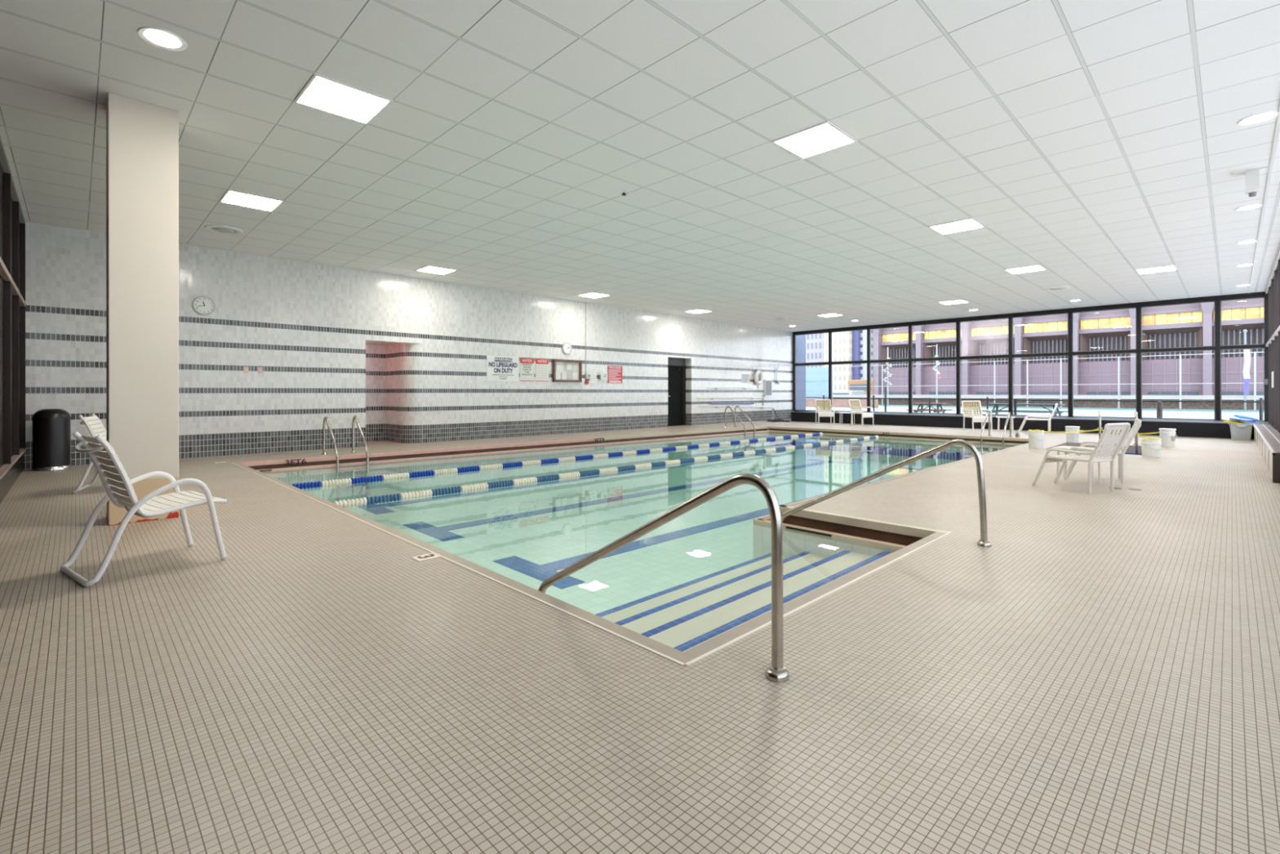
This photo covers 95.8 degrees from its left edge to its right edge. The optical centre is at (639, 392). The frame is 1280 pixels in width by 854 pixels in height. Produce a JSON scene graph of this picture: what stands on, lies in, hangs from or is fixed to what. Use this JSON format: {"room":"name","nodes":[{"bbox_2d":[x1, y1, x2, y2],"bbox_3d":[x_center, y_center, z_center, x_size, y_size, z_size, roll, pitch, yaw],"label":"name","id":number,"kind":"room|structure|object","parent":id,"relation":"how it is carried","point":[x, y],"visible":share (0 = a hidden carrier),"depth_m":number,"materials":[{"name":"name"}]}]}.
{"room":"indoor swimming pool","nodes":[
{"label":"indoor swimming pool","id":0,"kind":"room"},
{"bbox_2d":[0,135,26,503],"bbox_3d":[-5.111,-0.708,4.445,0.060,3.679,15.100,0,0,-44],"label":"window","id":1,"kind":"structure","parent":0,"point":[12,221],"depth_m":6.95,"materials":[{"name":"black glass"}]},
{"bbox_2d":[23,221,793,468],"bbox_3d":[-1.614,-0.713,16.859,22.750,3.679,1.324,0,0,-44],"label":"wall","id":2,"kind":"structure","parent":0,"point":[322,337],"depth_m":12.16,"materials":[{"name":"tile"}]},
{"bbox_2d":[192,295,215,315],"bbox_3d":[-7.619,-1.521,10.104,0.045,0.330,0.330,0,0,45],"label":"wall clock","id":3,"kind":"object","parent":2,"relation":"attached to","point":[204,305],"visible":1,"depth_m":10.09,"materials":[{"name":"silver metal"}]},
{"bbox_2d":[486,355,519,381],"bbox_3d":[-3.410,-0.593,14.411,0.013,0.630,0.920,0,0,44],"label":"warning sign","id":4,"kind":"object","parent":2,"relation":"attached to","point":[499,368],"visible":1,"depth_m":14.39,"materials":[{"name":"white paper"}]},
{"bbox_2d":[520,357,533,381],"bbox_3d":[-2.915,-0.587,14.914,0.011,0.600,0.430,0,0,45],"label":"notice sign","id":5,"kind":"object","parent":2,"relation":"attached to","point":[526,365],"visible":1,"depth_m":14.91,"materials":[{"name":"white"}]},
{"bbox_2d":[535,358,548,382],"bbox_3d":[-2.582,-0.587,15.253,0.011,0.600,0.430,0,0,45],"label":"notice sign","id":6,"kind":"object","parent":2,"relation":"attached to","point":[541,365],"visible":1,"depth_m":15.24,"materials":[{"name":"white"}]},
{"bbox_2d":[561,342,572,354],"bbox_3d":[-1.996,-1.213,15.826,0.045,0.330,0.330,0,0,45],"label":"wall clock","id":7,"kind":"object","parent":2,"relation":"attached to","point":[566,347],"visible":1,"depth_m":15.81,"materials":[{"name":"silver metal"}]},
{"bbox_2d":[552,359,582,382],"bbox_3d":[-1.986,-0.588,15.817,0.070,0.600,0.970,0,0,44],"label":"notice board","id":8,"kind":"object","parent":2,"relation":"attached to","point":[563,371],"visible":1,"depth_m":15.82,"materials":[{"name":"beige"}]},
{"bbox_2d":[589,368,596,382],"bbox_3d":[-1.337,-0.480,16.525,0.005,0.410,0.270,0,0,44],"label":"paper notice","id":9,"kind":"object","parent":2,"relation":"attached to","point":[593,371],"visible":1,"depth_m":16.52,"materials":[{"name":"white paper"}]},
{"bbox_2d":[597,372,607,380],"bbox_3d":[-1.077,-0.469,16.747,0.064,0.230,0.320,0,0,45],"label":"alarm box","id":10,"kind":"object","parent":2,"relation":"attached to","point":[602,375],"visible":1,"depth_m":16.71,"materials":[{"name":"white plastic"}]},
{"bbox_2d":[607,365,622,382],"bbox_3d":[-0.739,-0.534,17.130,0.009,0.510,0.600,0,0,44],"label":"sign","id":11,"kind":"object","parent":2,"relation":"attached to","point":[614,372],"visible":1,"depth_m":17.10,"materials":[{"name":"red"}]},
{"bbox_2d":[667,357,685,426],"bbox_3d":[1.125,-0.021,19.458,1.200,2.290,0.150,0,0,-44],"label":"door","id":12,"kind":"structure","parent":2,"relation":"in","point":[676,366],"depth_m":19.54,"materials":[{"name":"black metal"}]},
{"bbox_2d":[741,373,749,382],"bbox_3d":[4.013,-0.530,21.967,0.008,0.340,0.520,0,0,44],"label":"safety sign","id":13,"kind":"object","parent":2,"relation":"attached to","point":[744,377],"visible":1,"depth_m":21.95,"materials":[{"name":"grey"}]},
{"bbox_2d":[754,369,764,389],"bbox_3d":[4.625,-0.503,22.432,0.228,0.755,0.587,0,0,44],"label":"life ring","id":14,"kind":"object","parent":2,"relation":"hanging from","point":[760,381],"visible":1,"depth_m":22.35,"materials":[{"name":"white plastic"}]},
{"bbox_2d":[764,379,772,396],"bbox_3d":[5.102,-0.181,23.029,0.072,0.680,0.500,0,0,44],"label":"upper cabinet","id":15,"kind":"object","parent":2,"relation":"attached to","point":[767,383],"visible":1,"depth_m":22.98,"materials":[{"name":"white metal"}]},
{"bbox_2d":[792,328,828,411],"bbox_3d":[7.085,-0.723,23.888,0.120,3.679,1.671,0,0,-44],"label":"window","id":16,"kind":"structure","parent":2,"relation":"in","point":[823,331],"depth_m":24.36,"materials":[{"name":"black"}]},
{"bbox_2d":[0,418,1279,853],"bbox_3d":[2.851,1.122,12.218,22.650,0.001,15.100,0,0,-44],"label":"floor","id":17,"kind":"structure","parent":0,"point":[1102,676],"depth_m":2.22,"materials":[{"name":"tile"}]},
{"bbox_2d":[31,408,71,471],"bbox_3d":[-8.660,0.689,8.511,0.405,0.893,0.405,0,0,-44],"label":"trash bin","id":18,"kind":"object","parent":17,"relation":"on","point":[51,428],"visible":1,"depth_m":8.37,"materials":[{"name":"black"}]},
{"bbox_2d":[71,413,106,493],"bbox_3d":[-6.176,0.694,6.866,0.725,0.882,0.622,0,0,-31],"label":"lounge chair","id":19,"kind":"object","parent":17,"relation":"on","point":[95,420],"visible":0.31,"depth_m":6.64,"materials":[{"name":"white plastic"}]},
{"bbox_2d":[106,93,178,525],"bbox_3d":[-4.511,-0.709,5.240,0.470,3.679,0.480,0,0,-44],"label":"column","id":20,"kind":"structure","parent":17,"relation":"on","point":[142,138],"depth_m":5.07,"materials":[{"name":"paint"}]},
{"bbox_2d":[59,431,227,586],"bbox_3d":[-3.238,0.690,3.794,0.622,0.882,0.725,0,0,35],"label":"lounge chair","id":21,"kind":"object","parent":17,"relation":"on","point":[180,498],"visible":1,"depth_m":3.73,"materials":[{"name":"white plastic"}]},
{"bbox_2d":[320,415,368,501],"bbox_3d":[-5.330,1.171,10.469,0.600,1.481,0.870,0,0,-44],"label":"pool ladder","id":22,"kind":"object","parent":17,"relation":"attached to","point":[354,417],"visible":0.88,"depth_m":10.40,"materials":[{"name":"metal"}]},
{"bbox_2d":[411,552,439,561],"bbox_3d":[-1.464,1.123,3.950,0.150,0.005,0.124,0,0,-44],"label":"depth marker","id":23,"kind":"object","parent":17,"relation":"on","point":[428,556],"depth_m":3.94,"materials":[{"name":"beige tile"}]},
{"bbox_2d":[247,428,1028,614],"bbox_3d":[2.069,1.562,10.961,14.585,0.760,9.565,0,0,-44],"label":"swimming pool","id":24,"kind":"object","parent":17,"relation":"in","point":[525,534],"visible":0.3,"depth_m":8.62,"materials":[{"name":"liquid"}]},
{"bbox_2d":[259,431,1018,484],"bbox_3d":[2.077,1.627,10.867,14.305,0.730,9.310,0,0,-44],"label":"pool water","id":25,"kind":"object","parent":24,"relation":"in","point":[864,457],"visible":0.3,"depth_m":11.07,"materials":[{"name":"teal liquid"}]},
{"bbox_2d":[292,432,822,489],"bbox_3d":[0.457,1.246,12.536,14.130,0.088,0.093,0,0,-44],"label":"lane rope","id":26,"kind":"object","parent":25,"relation":"on","point":[424,473],"visible":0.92,"depth_m":9.68,"materials":[{"name":"plastic"}]},
{"bbox_2d":[333,435,878,507],"bbox_3d":[1.649,1.245,11.316,14.130,0.088,0.096,0,0,-44],"label":"lane rope","id":27,"kind":"object","parent":25,"relation":"on","point":[452,490],"visible":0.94,"depth_m":8.23,"materials":[{"name":"plastic"}]},
{"bbox_2d":[231,426,1047,666],"bbox_3d":[2.065,1.242,10.962,14.699,0.252,9.669,0,0,-44],"label":"coping","id":28,"kind":"object","parent":24,"relation":"on","point":[929,535],"visible":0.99,"depth_m":4.28,"materials":[{"name":"tile"}]},
{"bbox_2d":[724,405,755,433],"bbox_3d":[3.178,1.161,18.359,0.600,1.481,0.870,0,0,-44],"label":"pool ladder","id":29,"kind":"object","parent":24,"relation":"attached to","point":[739,406],"visible":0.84,"depth_m":18.43,"materials":[{"name":"metal"}]},
{"bbox_2d":[595,550,892,652],"bbox_3d":[0.735,1.620,4.037,2.776,0.647,1.353,0,0,-44],"label":"steps","id":30,"kind":"structure","parent":24,"relation":"on","point":[682,617],"depth_m":4.01,"materials":[{"name":"tile"}]},
{"bbox_2d":[537,473,789,682],"bbox_3d":[-0.024,0.980,2.867,0.092,1.292,1.715,0,0,-44],"label":"handrail","id":31,"kind":"object","parent":17,"relation":"on","point":[776,672],"visible":0.92,"depth_m":2.31,"materials":[{"name":"metal"}]},
{"bbox_2d":[814,399,834,424],"bbox_3d":[6.541,0.679,20.480,0.552,0.877,0.614,0,0,6],"label":"chair","id":32,"kind":"object","parent":17,"relation":"on","point":[830,414],"visible":0.99,"depth_m":20.67,"materials":[{"name":"white plastic"}]},
{"bbox_2d":[848,399,873,425],"bbox_3d":[7.579,0.678,19.811,0.552,0.877,0.614,0,0,-29],"label":"chair","id":33,"kind":"object","parent":17,"relation":"on","point":[864,415],"visible":0.99,"depth_m":19.85,"materials":[{"name":"white plastic"}]},
{"bbox_2d":[781,439,991,546],"bbox_3d":[1.923,0.988,4.845,0.092,1.270,1.804,0,0,-44],"label":"handrail","id":34,"kind":"object","parent":17,"relation":"on","point":[983,541],"visible":0.87,"depth_m":4.43,"materials":[{"name":"metal"}]},
{"bbox_2d":[961,400,992,431],"bbox_3d":[9.688,0.676,16.639,0.552,0.877,0.614,0,0,1],"label":"chair","id":35,"kind":"object","parent":17,"relation":"on","point":[981,419],"visible":1,"depth_m":16.82,"materials":[{"name":"white plastic"}]},
{"bbox_2d":[980,412,1012,444],"bbox_3d":[8.870,1.194,14.399,0.770,1.401,0.570,0,0,-44],"label":"pool ladder","id":36,"kind":"object","parent":17,"relation":"attached to","point":[1009,415],"visible":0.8,"depth_m":14.44,"materials":[{"name":"metal"}]},
{"bbox_2d":[995,416,1015,431],"bbox_3d":[10.393,0.903,16.439,0.440,0.420,0.440,0,0,28],"label":"side table","id":37,"kind":"object","parent":17,"relation":"on","point":[997,417],"visible":0.96,"depth_m":16.37,"materials":[{"name":"white plastic"}]},
{"bbox_2d":[1027,431,1045,448],"bbox_3d":[7.920,0.942,11.551,0.281,0.347,0.287,0,0,0],"label":"bucket","id":38,"kind":"object","parent":17,"relation":"on","point":[1036,438],"visible":0.98,"depth_m":11.46,"materials":[{"name":"white plastic"}]},
{"bbox_2d":[1028,429,1098,432],"bbox_3d":[8.934,0.794,12.002,2.476,0.098,0.261,0,0,-24],"label":"caution tape","id":39,"kind":"object","parent":38,"relation":"attached to","point":[1028,429],"visible":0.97,"depth_m":11.90,"materials":[{"name":"yellow plastic"}]},
{"bbox_2d":[1018,403,1057,433],"bbox_3d":[11.111,0.707,16.145,0.896,0.822,0.530,0,0,39],"label":"armchair","id":40,"kind":"object","parent":17,"relation":"on","point":[1026,418],"visible":1,"depth_m":16.08,"materials":[{"name":"white plastic"}]},
{"bbox_2d":[1065,426,1080,442],"bbox_3d":[9.715,0.937,12.977,0.270,0.353,0.278,0,0,0],"label":"bucket","id":41,"kind":"object","parent":17,"relation":"on","point":[1070,437],"visible":0.97,"depth_m":12.89,"materials":[{"name":"white plastic"}]},
{"bbox_2d":[1051,445,1101,484],"bbox_3d":[5.461,0.904,7.198,0.370,0.430,0.460,0,0,-36],"label":"side table","id":42,"kind":"object","parent":17,"relation":"on","point":[1064,447],"visible":0.55,"depth_m":7.20,"materials":[{"name":"beige plastic"}]},
{"bbox_2d":[1031,422,1130,493],"bbox_3d":[5.073,0.729,6.676,0.430,0.792,0.816,0,0,-22],"label":"armchair","id":43,"kind":"object","parent":17,"relation":"on","point":[1100,451],"visible":1,"depth_m":6.45,"materials":[{"name":"beige plastic"}]},
{"bbox_2d":[1044,442,1142,454],"bbox_3d":[9.272,1.489,11.569,2.270,0.750,1.560,0,0,-44],"label":"basin","id":44,"kind":"object","parent":17,"relation":"in","point":[1131,450],"visible":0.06,"depth_m":12.16,"materials":[{"name":"beige plastic"}]},
{"bbox_2d":[1133,411,1138,454],"bbox_3d":[10.413,0.956,12.144,0.100,1.114,0.393,0,0,43],"label":"grab rail","id":45,"kind":"object","parent":44,"relation":"on","point":[1135,413],"visible":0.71,"depth_m":11.99,"materials":[{"name":"metal"}]},
{"bbox_2d":[1066,418,1141,483],"bbox_3d":[5.954,0.728,7.460,0.756,0.792,0.490,0,0,37],"label":"armchair","id":46,"kind":"object","parent":17,"relation":"on","point":[1137,424],"visible":0.5,"depth_m":7.31,"materials":[{"name":"beige plastic"}]},
{"bbox_2d":[1140,438,1163,457],"bbox_3d":[8.914,0.963,10.075,0.285,0.302,0.291,0,0,3],"label":"bucket","id":47,"kind":"object","parent":17,"relation":"on","point":[1150,447],"visible":0.95,"depth_m":9.98,"materials":[{"name":"white plastic"}]},
{"bbox_2d":[1159,428,1177,447],"bbox_3d":[10.791,0.925,11.819,0.264,0.373,0.272,0,0,-6],"label":"bucket","id":48,"kind":"object","parent":17,"relation":"on","point":[1167,436],"visible":0.95,"depth_m":11.73,"materials":[{"name":"white plastic"}]},
{"bbox_2d":[1228,422,1253,439],"bbox_3d":[14.118,0.920,13.584,0.385,0.375,0.456,0,0,43],"label":"storage tote","id":49,"kind":"object","parent":17,"relation":"on","point":[1237,431],"visible":0.98,"depth_m":13.46,"materials":[{"name":"grey plastic"}]},
{"bbox_2d":[1253,423,1279,483],"bbox_3d":[11.237,0.924,10.297,9.295,0.374,0.273,0,0,-44],"label":"bench","id":50,"kind":"object","parent":17,"relation":"on","point":[1266,437],"visible":0.99,"depth_m":8.84,"materials":[{"name":"beige"}]},
{"bbox_2d":[1271,270,1278,429],"bbox_3d":[13.587,-0.731,12.332,1.385,3.679,0.130,0,0,-44],"label":"window","id":51,"kind":"structure","parent":17,"relation":"on","point":[1275,278],"depth_m":11.87,"materials":[{"name":"glass"}]},
{"bbox_2d":[1273,259,1279,432],"bbox_3d":[12.614,-0.730,11.382,1.385,3.679,0.130,0,0,-44],"label":"window","id":52,"kind":"structure","parent":17,"relation":"on","point":[1276,333],"depth_m":10.93,"materials":[{"name":"brown metal"}]},
{"bbox_2d":[0,0,1279,332],"bbox_3d":[2.846,-2.557,12.218,22.650,0.001,15.100,0,0,-44],"label":"ceiling","id":53,"kind":"structure","parent":0,"point":[1093,144],"depth_m":5.80,"materials":[{"name":"tile"}]},
{"bbox_2d":[137,26,187,51],"bbox_3d":[-3.439,-2.545,4.165,0.280,0.010,0.280,0,0,-44],"label":"recessed light","id":54,"kind":"object","parent":53,"relation":"in","point":[159,37],"visible":1,"depth_m":4.16,"materials":[{"name":"white"}]},
{"bbox_2d":[204,224,243,234],"bbox_3d":[-6.494,-2.529,9.022,0.500,0.035,0.500,0,0,-44],"label":"ceiling vent","id":55,"kind":"object","parent":53,"relation":"in","point":[224,229],"visible":1,"depth_m":8.97,"materials":[{"name":"white metal"}]},
{"bbox_2d":[218,189,284,211],"bbox_3d":[-5.163,-2.542,7.681,0.616,0.012,0.616,0,0,-44],"label":"recessed light","id":56,"kind":"object","parent":53,"relation":"in","point":[230,197],"visible":1,"depth_m":7.67,"materials":[{"name":"white plastic"}]},
{"bbox_2d":[293,72,392,124],"bbox_3d":[-2.592,-2.545,5.048,0.616,0.012,0.616,0,0,-44],"label":"recessed light","id":57,"kind":"object","parent":53,"relation":"in","point":[322,93],"visible":1,"depth_m":5.02,"materials":[{"name":"white plastic"}]},
{"bbox_2d":[415,265,456,275],"bbox_3d":[-4.244,-2.543,12.030,0.616,0.012,0.616,0,0,-44],"label":"recessed light","id":58,"kind":"object","parent":53,"relation":"in","point":[433,269],"visible":1,"depth_m":12.03,"materials":[{"name":"white plastic"}]},
{"bbox_2d":[577,292,610,297],"bbox_3d":[-1.210,-2.547,15.147,0.616,0.012,0.616,0,0,-44],"label":"recessed light","id":59,"kind":"object","parent":53,"relation":"in","point":[592,295],"visible":1,"depth_m":15.10,"materials":[{"name":"white plastic"}]},
{"bbox_2d":[581,293,606,297],"bbox_3d":[-1.210,-2.547,15.147,0.572,0.006,0.572,0,0,-44],"label":"diffuser","id":60,"kind":"object","parent":59,"relation":"attached to","point":[588,295],"depth_m":15.10,"materials":[{"name":"white plastic"}]},
{"bbox_2d":[684,309,712,313],"bbox_3d":[1.838,-2.550,18.180,0.616,0.012,0.616,0,0,-44],"label":"recessed light","id":61,"kind":"object","parent":53,"relation":"in","point":[696,311],"visible":1,"depth_m":18.16,"materials":[{"name":"white plastic"}]},
{"bbox_2d":[687,310,710,313],"bbox_3d":[1.838,-2.550,18.180,0.572,0.006,0.572,0,0,-44],"label":"diffuser","id":62,"kind":"object","parent":61,"relation":"attached to","point":[690,311],"depth_m":18.17,"materials":[{"name":"white plastic"}]},
{"bbox_2d":[771,120,857,159],"bbox_3d":[1.771,-2.550,5.870,0.616,0.012,0.616,0,0,-44],"label":"recessed light","id":63,"kind":"object","parent":53,"relation":"in","point":[825,136],"visible":1,"depth_m":5.85,"materials":[{"name":"white plastic"}]},
{"bbox_2d":[938,299,968,304],"bbox_3d":[8.889,-2.559,16.372,0.616,0.012,0.616,0,0,-44],"label":"recessed light","id":64,"kind":"object","parent":53,"relation":"in","point":[957,301],"visible":1,"depth_m":16.40,"materials":[{"name":"white plastic"}]},
{"bbox_2d":[928,217,985,235],"bbox_3d":[4.883,-2.554,8.909,0.616,0.012,0.616,0,0,-44],"label":"recessed light","id":65,"kind":"object","parent":53,"relation":"in","point":[967,224],"visible":1,"depth_m":8.88,"materials":[{"name":"white plastic"}]},
{"bbox_2d":[1004,264,1046,274],"bbox_3d":[8.024,-2.558,12.033,0.616,0.012,0.616,0,0,-44],"label":"recessed light","id":66,"kind":"object","parent":53,"relation":"in","point":[1033,268],"visible":1,"depth_m":12.03,"materials":[{"name":"white plastic"}]},
{"bbox_2d":[1007,266,1044,273],"bbox_3d":[8.024,-2.558,12.033,0.572,0.006,0.572,0,0,-44],"label":"diffuser","id":67,"kind":"object","parent":66,"relation":"attached to","point":[1028,268],"depth_m":12.03,"materials":[{"name":"white plastic"}]},
{"bbox_2d":[1135,265,1177,274],"bbox_3d":[10.782,-2.561,12.071,0.616,0.012,0.616,0,0,-44],"label":"recessed light","id":68,"kind":"object","parent":53,"relation":"in","point":[1170,268],"visible":1,"depth_m":12.05,"materials":[{"name":"white plastic"}]},
{"bbox_2d":[1234,204,1262,210],"bbox_3d":[8.429,-2.559,7.997,0.280,0.010,0.280,0,0,-44],"label":"recessed light","id":69,"kind":"object","parent":53,"relation":"in","point":[1246,207],"visible":1,"depth_m":8.00,"materials":[{"name":"white plastic"}]},
{"bbox_2d":[1232,165,1268,196],"bbox_3d":[7.049,-2.413,6.677,0.120,0.300,0.280,0,0,-44],"label":"security camera","id":70,"kind":"object","parent":53,"relation":"attached to","point":[1252,175],"visible":1,"depth_m":6.63,"materials":[{"name":"white plastic"}]},
{"bbox_2d":[1236,111,1278,125],"bbox_3d":[5.772,-2.556,5.393,0.280,0.010,0.280,0,0,-44],"label":"recessed light","id":71,"kind":"object","parent":53,"relation":"in","point":[1260,117],"visible":1,"depth_m":5.39,"materials":[{"name":"white plastic"}]},
{"bbox_2d":[1248,105,1279,293],"bbox_3d":[9.525,-2.535,8.635,17.700,0.060,0.360,0,0,-44],"label":"trim","id":72,"kind":"structure","parent":53,"relation":"attached to","point":[1277,126],"depth_m":7.78,"materials":[{"name":"white"}]},
{"bbox_2d":[795,334,805,409],"bbox_3d":[6.155,-1.332,25.791,1.150,5.100,2.100,0,0,-44],"label":"wall","id":73,"kind":"structure","parent":0,"point":[800,340],"depth_m":25.15,"materials":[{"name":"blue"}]},
{"bbox_2d":[791,410,1271,439],"bbox_3d":[10.944,0.929,18.601,1.850,0.365,12.636,0,0,-44],"label":"wall","id":74,"kind":"structure","parent":0,"point":[1184,428],"depth_m":16.91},
{"bbox_2d":[828,325,866,412],"bbox_3d":[8.205,-0.724,22.742,0.120,3.679,1.625,0,0,-44],"label":"window","id":75,"kind":"structure","parent":74,"relation":"in","point":[861,327],"depth_m":23.13,"materials":[{"name":"black"}]},
{"bbox_2d":[866,322,908,413],"bbox_3d":[9.296,-0.726,21.625,0.120,3.679,1.588,0,0,-44],"label":"window","id":76,"kind":"structure","parent":74,"relation":"in","point":[870,327],"depth_m":22.09,"materials":[{"name":"black"}]},
{"bbox_2d":[908,318,956,413],"bbox_3d":[10.394,-0.727,20.501,0.120,3.679,1.644,0,0,-44],"label":"window","id":77,"kind":"structure","parent":74,"relation":"in","point":[911,324],"depth_m":20.89,"materials":[{"name":"black"}]},
{"bbox_2d":[955,313,1008,415],"bbox_3d":[11.497,-0.728,19.371,0.120,3.679,1.605,0,0,-44],"label":"window","id":78,"kind":"structure","parent":74,"relation":"in","point":[958,320],"depth_m":19.73,"materials":[{"name":"black"}]},
{"bbox_2d":[1008,308,1068,417],"bbox_3d":[12.594,-0.730,18.247,0.120,3.679,1.625,0,0,-44],"label":"window","id":79,"kind":"structure","parent":74,"relation":"in","point":[1063,311],"depth_m":18.50,"materials":[{"name":"black"}]},
{"bbox_2d":[1068,302,1136,418],"bbox_3d":[13.700,-0.731,17.114,0.120,3.679,1.632,0,0,-44],"label":"window","id":80,"kind":"structure","parent":74,"relation":"in","point":[1130,305],"depth_m":17.41,"materials":[{"name":"black"}]},
{"bbox_2d":[1136,295,1215,420],"bbox_3d":[14.813,-0.732,15.976,0.120,3.679,1.642,0,0,-44],"label":"window","id":81,"kind":"structure","parent":74,"relation":"in","point":[1140,305],"depth_m":16.23,"materials":[{"name":"black"}]},
{"bbox_2d":[1215,291,1268,421],"bbox_3d":[15.700,-0.733,15.067,0.120,3.679,0.988,0,0,-44],"label":"window","id":82,"kind":"structure","parent":74,"relation":"in","point":[1219,299],"depth_m":15.11,"materials":[{"name":"black"}]},
{"bbox_2d":[1266,287,1271,423],"bbox_3d":[15.533,-0.733,14.233,1.385,3.679,0.130,0,0,-44],"label":"window","id":83,"kind":"structure","parent":74,"relation":"in","point":[1268,345],"depth_m":13.78,"materials":[{"name":"brown metal"}]},
{"bbox_2d":[1267,279,1274,426],"bbox_3d":[14.560,-0.732,13.283,1.385,3.679,0.130,0,0,-44],"label":"window","id":84,"kind":"structure","parent":74,"relation":"in","point":[1272,286],"depth_m":12.83,"materials":[{"name":"brown metal"}]},
{"label":"outside","id":85,"kind":"structure","parent":0,"visible":0},
{"bbox_2d":[923,404,1264,410],"bbox_3d":[43.756,1.232,56.709,98.150,0.280,100.000,0,0,-44],"label":"ground","id":86,"kind":"structure","parent":85,"point":[923,405],"depth_m":41.79,"materials":[{"name":"concrete"}]},
{"bbox_2d":[805,333,823,367],"bbox_3d":[31.806,-16.513,101.949,8.000,35.200,5.600,0,0,-44],"label":"tower","id":87,"kind":"structure","parent":86,"relation":"on","point":[814,342],"depth_m":98.31,"materials":[{"name":"grey concrete"}]},
{"bbox_2d":[823,330,852,390],"bbox_3d":[35.337,-14.517,98.336,8.000,31.200,4.500,0,0,-44],"label":"tower","id":88,"kind":"structure","parent":86,"relation":"on","point":[842,342],"depth_m":95.05,"materials":[{"name":"grey concrete"}]},
{"bbox_2d":[832,390,864,394],"bbox_3d":[21.201,0.450,59.143,3.020,1.300,2.400,0,0,-44],"label":"van","id":89,"kind":"object","parent":86,"relation":"on","point":[834,392],"visible":0.34,"depth_m":58.04,"materials":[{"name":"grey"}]},
{"bbox_2d":[852,330,860,379],"bbox_3d":[37.933,-19.521,97.103,8.000,41.200,0.900,0,0,-44],"label":"tower","id":90,"kind":"structure","parent":86,"relation":"on","point":[855,334],"depth_m":94.36,"materials":[{"name":"blue"}]},
{"bbox_2d":[847,379,873,394],"bbox_3d":[26.973,-0.207,68.975,3.020,2.600,3.200,0,0,-44],"label":"building","id":91,"kind":"structure","parent":86,"relation":"on","point":[850,382],"depth_m":68.01,"materials":[{"name":"brown"}]},
{"bbox_2d":[860,329,873,379],"bbox_3d":[39.417,-19.522,97.015,8.000,41.200,1.300,0,0,-44],"label":"tower","id":92,"kind":"structure","parent":86,"relation":"on","point":[863,332],"depth_m":94.45,"materials":[{"name":"grey concrete"}]},
{"bbox_2d":[906,402,953,413],"bbox_3d":[12.806,0.813,25.532,1.450,0.686,1.700,0,0,43],"label":"picnic table","id":93,"kind":"object","parent":86,"relation":"on","point":[941,410],"visible":0.73,"depth_m":25.42,"materials":[{"name":"grey"}]},
{"bbox_2d":[982,403,1067,415],"bbox_3d":[15.300,0.799,22.978,1.700,0.706,2.700,0,0,-44],"label":"picnic table","id":94,"kind":"object","parent":86,"relation":"on","point":[1060,412],"visible":0.57,"depth_m":22.73,"materials":[{"name":"grey"}]},
{"bbox_2d":[805,404,1264,420],"bbox_3d":[21.417,1.109,34.892,23.600,0.020,70.000,0,0,-44],"label":"court","id":95,"kind":"object","parent":86,"relation":"on","point":[895,407],"visible":0.11,"depth_m":32.62,"materials":[{"name":"paint"}]},
{"bbox_2d":[805,366,832,399],"bbox_3d":[11.681,-0.414,46.842,0.230,3.050,8.300,0,0,-44],"label":"windscreen","id":96,"kind":"object","parent":95,"relation":"on","point":[816,378],"visible":0.07,"depth_m":44.64,"materials":[{"name":"blue"}]},
{"bbox_2d":[805,398,878,408],"bbox_3d":[12.592,0.800,45.144,0.300,0.620,12.000,0,0,-44],"label":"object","id":97,"kind":"structure","parent":95,"relation":"on","point":[808,402],"depth_m":42.58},
{"bbox_2d":[883,346,892,404],"bbox_3d":[21.293,-1.401,49.686,0.200,5.000,0.756,0,0,-44],"label":"mast","id":98,"kind":"object","parent":95,"relation":"on","point":[887,363],"visible":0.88,"depth_m":49.69,"materials":[{"name":"grey metal"}]},
{"bbox_2d":[933,344,940,403],"bbox_3d":[24.052,-1.404,46.861,0.200,5.000,0.518,0,0,-44],"label":"mast","id":99,"kind":"object","parent":95,"relation":"on","point":[935,367],"visible":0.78,"depth_m":46.86,"materials":[{"name":"grey metal"}]},
{"bbox_2d":[1242,328,1250,410],"bbox_3d":[36.205,-1.343,34.483,0.198,4.850,0.335,0,0,-44],"label":"flag pole","id":100,"kind":"object","parent":95,"relation":"on","point":[1246,353],"visible":0.98,"depth_m":34.46,"materials":[{"name":"grey metal"}]},
{"bbox_2d":[805,386,1264,420],"bbox_3d":[12.205,0.445,21.832,0.140,1.370,16.816,0,0,-44],"label":"fence","id":101,"kind":"object","parent":86,"relation":"on","point":[1159,402],"visible":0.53,"depth_m":19.63,"materials":[{"name":"black"}]},
{"bbox_2d":[826,351,1263,409],"bbox_3d":[29.515,-0.710,44.202,0.100,3.600,38.000,0,0,-44],"label":"fence","id":102,"kind":"object","parent":86,"relation":"on","point":[1255,383],"visible":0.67,"depth_m":40.52,"materials":[{"name":"grey metal"}]},
{"bbox_2d":[833,397,1264,409],"bbox_3d":[30.340,0.789,45.005,0.300,0.640,38.000,0,0,-44],"label":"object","id":103,"kind":"object","parent":86,"relation":"on","point":[904,402],"visible":0.33,"depth_m":41.67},
{"bbox_2d":[832,394,1263,399],"bbox_3d":[30.053,0.329,44.726,0.300,0.280,38.000,0,0,-44],"label":"guard rail","id":104,"kind":"object","parent":103,"relation":"on","point":[1075,397],"visible":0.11,"depth_m":42.32,"materials":[{"name":"grey metal"}]},
{"bbox_2d":[871,297,1263,395],"bbox_3d":[41.284,-5.925,53.255,14.500,14.000,34.500,0,0,-44],"label":"office building","id":105,"kind":"structure","parent":86,"relation":"on","point":[1189,325],"depth_m":48.27,"materials":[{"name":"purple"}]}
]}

